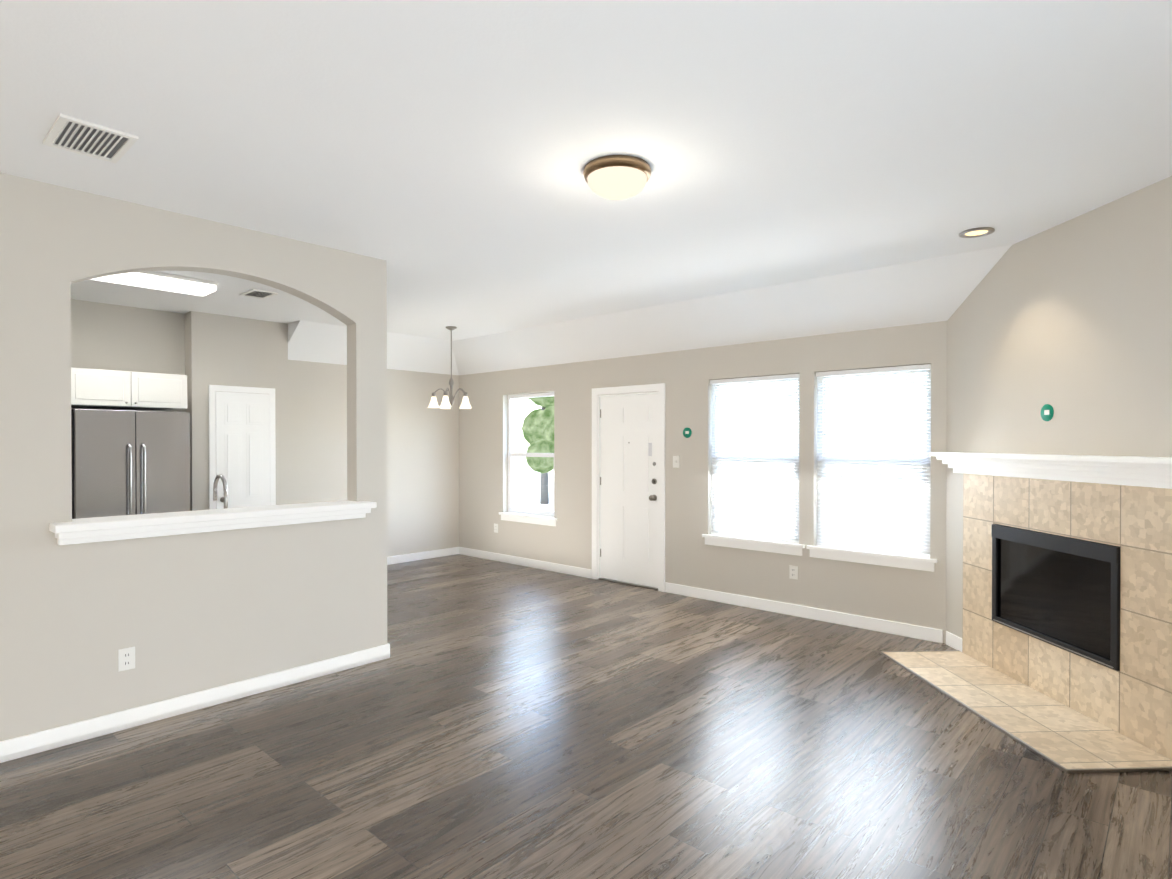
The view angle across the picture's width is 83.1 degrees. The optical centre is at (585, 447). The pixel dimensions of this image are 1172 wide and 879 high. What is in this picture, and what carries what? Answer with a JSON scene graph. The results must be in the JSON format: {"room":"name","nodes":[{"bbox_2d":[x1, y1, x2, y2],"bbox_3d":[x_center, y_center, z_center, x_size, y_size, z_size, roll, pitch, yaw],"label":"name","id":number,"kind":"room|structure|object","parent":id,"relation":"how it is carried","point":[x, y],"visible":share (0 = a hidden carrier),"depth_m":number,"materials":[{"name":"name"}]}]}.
{"room":"living room","nodes":[
{"label":"living room","id":0,"kind":"room"},
{"bbox_2d":[0,173,386,740],"bbox_3d":[-3.093,-0.003,2.888,0.130,3.000,4.890,0,1,42],"label":"wall","id":1,"kind":"structure","parent":0,"point":[184,614],"depth_m":3.58,"materials":[{"name":"paint"}]},
{"bbox_2d":[118,647,134,671],"bbox_3d":[-2.441,1.123,3.513,0.007,0.115,0.075,0,1,42],"label":"outlet","id":2,"kind":"object","parent":1,"relation":"attached to","point":[126,658],"visible":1,"depth_m":3.51,"materials":[{"name":"white plastic"}]},
{"bbox_2d":[0,643,389,762],"bbox_3d":[-3.088,1.447,2.905,0.158,0.100,4.903,0,1,42],"label":"baseboard","id":3,"kind":"structure","parent":1,"relation":"attached to","point":[34,743],"depth_m":3.67,"materials":[{"name":"white"}]},
{"bbox_2d":[49,500,376,544],"bbox_3d":[-2.088,0.424,3.910,0.290,0.110,1.710,0,1,42],"label":"ledge shelf","id":4,"kind":"object","parent":1,"relation":"attached to","point":[93,529],"visible":0.88,"depth_m":3.71,"materials":[{"name":"white"}]},
{"bbox_2d":[185,311,287,510],"bbox_3d":[-3.593,-0.031,6.839,0.199,3.000,0.930,0,1,42],"label":"wall","id":5,"kind":"structure","parent":0,"point":[224,350],"depth_m":6.66,"materials":[{"name":"paint"}]},
{"bbox_2d":[209,385,275,509],"bbox_3d":[-3.484,0.422,6.750,0.084,2.094,0.640,0,1,42],"label":"pantry door","id":6,"kind":"structure","parent":5,"relation":"in","point":[242,448],"depth_m":6.75,"materials":[{"name":"white wood"}]},
{"bbox_2d":[71,299,458,556],"bbox_3d":[-4.499,-0.026,6.101,0.150,3.000,8.060,0,1,42],"label":"wall","id":7,"kind":"structure","parent":0,"point":[422,477],"depth_m":7.72,"materials":[{"name":"paint"}]},
{"bbox_2d":[71,367,186,410],"bbox_3d":[-4.157,-0.510,5.919,0.592,0.310,0.885,0,1,42],"label":"upper cabinet","id":8,"kind":"object","parent":7,"relation":"attached to","point":[107,389],"visible":0.65,"depth_m":5.72,"materials":[{"name":"white wood"}]},
{"bbox_2d":[387,547,458,564],"bbox_3d":[-2.545,1.409,8.144,0.014,0.100,2.394,0,1,42],"label":"baseboard","id":9,"kind":"structure","parent":7,"relation":"attached to","point":[420,555],"depth_m":8.59,"materials":[{"name":"white"}]},
{"bbox_2d":[0,554,1171,878],"bbox_3d":[-1.245,1.525,3.262,8.800,0.060,8.210,0,1,42],"label":"floor","id":10,"kind":"structure","parent":0,"point":[492,720],"depth_m":3.05,"materials":[{"name":"brown wood"}]},
{"bbox_2d":[71,409,189,518],"bbox_3d":[-4.039,0.582,5.783,0.846,1.790,0.820,0,1,42],"label":"refrigerator","id":11,"kind":"object","parent":10,"relation":"on","point":[124,462],"visible":0.31,"depth_m":5.49,"materials":[{"name":"silver metal"}]},
{"bbox_2d":[880,452,1171,773],"bbox_3d":[2.677,0.765,3.958,1.032,1.450,1.970,0,0,-3],"label":"fireplace","id":12,"kind":"object","parent":10,"relation":"on","point":[1062,660],"visible":1,"depth_m":3.69,"materials":[{"name":"tile"}]},
{"bbox_3d":[-2.519,1.034,4.097,0.627,0.910,2.280,0,1,42],"label":"countertop","id":13,"kind":"structure","parent":10,"relation":"on","visible":0},
{"bbox_2d":[213,474,227,508],"bbox_3d":[-2.278,0.371,4.187,0.219,0.409,0.121,0,1,42],"label":"faucet","id":14,"kind":"object","parent":13,"relation":"on","point":[224,482],"visible":0.62,"depth_m":4.12,"materials":[{"name":"silver metal"}]},
{"bbox_2d":[0,0,1171,374],"bbox_3d":[-1.272,-1.118,3.213,8.700,0.374,8.030,0,1,42],"label":"ceiling","id":15,"kind":"structure","parent":0,"point":[826,166],"depth_m":2.84,"materials":[{"name":"paint"}]},
{"bbox_2d":[43,114,138,162],"bbox_3d":[-2.091,-1.295,2.786,0.360,0.012,0.260,0,1,42],"label":"ceiling vent","id":16,"kind":"object","parent":15,"relation":"in","point":[79,136],"visible":1,"depth_m":2.77,"materials":[{"name":"white metal"}]},
{"bbox_2d":[90,271,217,295],"bbox_3d":[-3.447,-1.279,4.908,0.320,0.074,1.220,0,1,42],"label":"kitchen light","id":17,"kind":"object","parent":15,"relation":"attached to","point":[171,282],"visible":0.56,"depth_m":5.03,"materials":[{"name":"white plastic"}]},
{"bbox_2d":[239,289,277,298],"bbox_3d":[-2.804,-1.316,5.661,0.300,0.012,0.200,0,1,42],"label":"ceiling vent","id":18,"kind":"object","parent":15,"relation":"in","point":[258,293],"visible":1,"depth_m":5.65,"materials":[{"name":"white metal"}]},
{"bbox_2d":[428,326,471,408],"bbox_3d":[-1.477,-0.879,7.319,0.501,0.909,0.485,0,1,42],"label":"chandelier","id":19,"kind":"object","parent":15,"relation":"hanging from","point":[447,403],"visible":1,"depth_m":7.25,"materials":[{"name":"silver metal"}]},
{"bbox_2d":[583,155,650,199],"bbox_3d":[0.146,-1.238,3.094,0.320,0.129,0.320,0,1,42],"label":"lamp","id":20,"kind":"object","parent":15,"relation":"attached to","point":[616,177],"visible":1,"depth_m":3.00,"materials":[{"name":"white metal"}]},
{"bbox_2d":[959,227,994,237],"bbox_3d":[2.373,-1.304,4.016,0.190,0.011,0.190,0,1,42],"label":"recessed light","id":21,"kind":"object","parent":15,"relation":"in","point":[980,231],"visible":0.98,"depth_m":4.01,"materials":[{"name":"silver metal"}]},
{"bbox_2d":[459,321,946,642],"bbox_3d":[1.462,-0.027,6.236,8.800,3.000,0.150,0,1,42],"label":"wall","id":22,"kind":"structure","parent":0,"point":[888,593],"depth_m":6.45,"materials":[{"name":"paint"}]},
{"bbox_2d":[494,523,497,532],"bbox_3d":[-1.161,1.037,8.516,0.075,0.115,0.007,0,1,42],"label":"electrical outlet","id":23,"kind":"object","parent":22,"relation":"attached to","point":[495,528],"visible":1,"depth_m":8.51,"materials":[{"name":"white plastic"}]},
{"bbox_2d":[499,392,556,525],"bbox_3d":[-0.680,0.128,8.147,1.020,1.592,0.170,0,1,42],"label":"window","id":24,"kind":"structure","parent":22,"relation":"in","point":[535,516],"depth_m":8.26,"materials":[{"name":"white plastic"}]},
{"bbox_2d":[592,383,664,591],"bbox_3d":[0.477,0.404,7.103,0.990,2.125,0.190,0,1,42],"label":"entry door","id":25,"kind":"structure","parent":22,"relation":"in","point":[628,487],"depth_m":7.08,"materials":[{"name":"white wood"}]},
{"bbox_2d":[673,456,679,467],"bbox_3d":[0.903,0.140,6.633,0.080,0.120,0.013,0,1,42],"label":"switch plate","id":26,"kind":"object","parent":22,"relation":"attached to","point":[676,461],"visible":1,"depth_m":6.63,"materials":[{"name":"white plastic"}]},
{"bbox_2d":[683,427,691,437],"bbox_3d":[1.003,-0.149,6.547,0.104,0.104,0.004,0,1,42],"label":"sign","id":27,"kind":"object","parent":22,"relation":"attached to","point":[687,432],"visible":1,"depth_m":6.54,"materials":[{"name":"teal"}]},
{"bbox_2d":[459,547,942,642],"bbox_3d":[0.482,1.417,7.025,5.999,0.100,0.014,0,1,42],"label":"baseboard","id":28,"kind":"structure","parent":22,"relation":"attached to","point":[899,628],"depth_m":5.97,"materials":[{"name":"white"}]},
{"bbox_2d":[702,374,804,555],"bbox_3d":[1.557,0.143,6.118,1.020,1.592,0.170,0,1,42],"label":"window","id":29,"kind":"structure","parent":22,"relation":"in","point":[775,439],"depth_m":6.09,"materials":[{"name":"white plastic"}]},
{"bbox_2d":[789,565,797,579],"bbox_3d":[1.824,1.096,5.809,0.075,0.115,0.007,0,1,42],"label":"electrical outlet","id":30,"kind":"object","parent":22,"relation":"attached to","point":[793,572],"visible":1,"depth_m":5.81,"materials":[{"name":"white plastic"}]},
{"bbox_2d":[806,364,936,571],"bbox_3d":[2.334,0.148,5.412,1.020,1.592,0.170,0,1,42],"label":"window","id":31,"kind":"structure","parent":22,"relation":"in","point":[891,555],"depth_m":5.38,"materials":[{"name":"white plastic"}]},
{"bbox_2d":[946,176,1171,637],"bbox_3d":[2.883,-0.005,3.243,0.150,3.000,3.507,0,0,-3],"label":"wall","id":32,"kind":"structure","parent":0,"point":[1069,322],"depth_m":3.80,"materials":[{"name":"paint"}]},
{"bbox_2d":[946,631,961,651],"bbox_3d":[2.722,1.433,4.869,0.014,0.100,0.225,0,0,-3],"label":"baseboard","id":33,"kind":"structure","parent":32,"relation":"attached to","point":[953,641],"depth_m":4.88,"materials":[{"name":"white"}]},
{"bbox_2d":[1041,404,1053,420],"bbox_3d":[2.770,-0.210,3.971,0.004,0.104,0.104,0,0,-2],"label":"sign","id":34,"kind":"object","parent":32,"relation":"attached to","point":[1047,412],"visible":1,"depth_m":3.96,"materials":[{"name":"teal"}]},
{"label":"outside","id":35,"kind":"structure","parent":0,"visible":0},
{"bbox_2d":[514,468,921,546],"bbox_3d":[11.790,1.461,20.236,50.000,0.060,34.430,0,1,42],"label":"ground","id":36,"kind":"structure","parent":35,"point":[525,498],"depth_m":18.43,"materials":[{"name":"white plant"}]},
{"bbox_2d":[521,396,553,503],"bbox_3d":[-1.615,-0.947,17.275,3.616,4.799,2.083,0,1,42],"label":"tree","id":37,"kind":"object","parent":36,"relation":"on","point":[537,422],"depth_m":16.72,"materials":[{"name":"green plant"}]}
]}

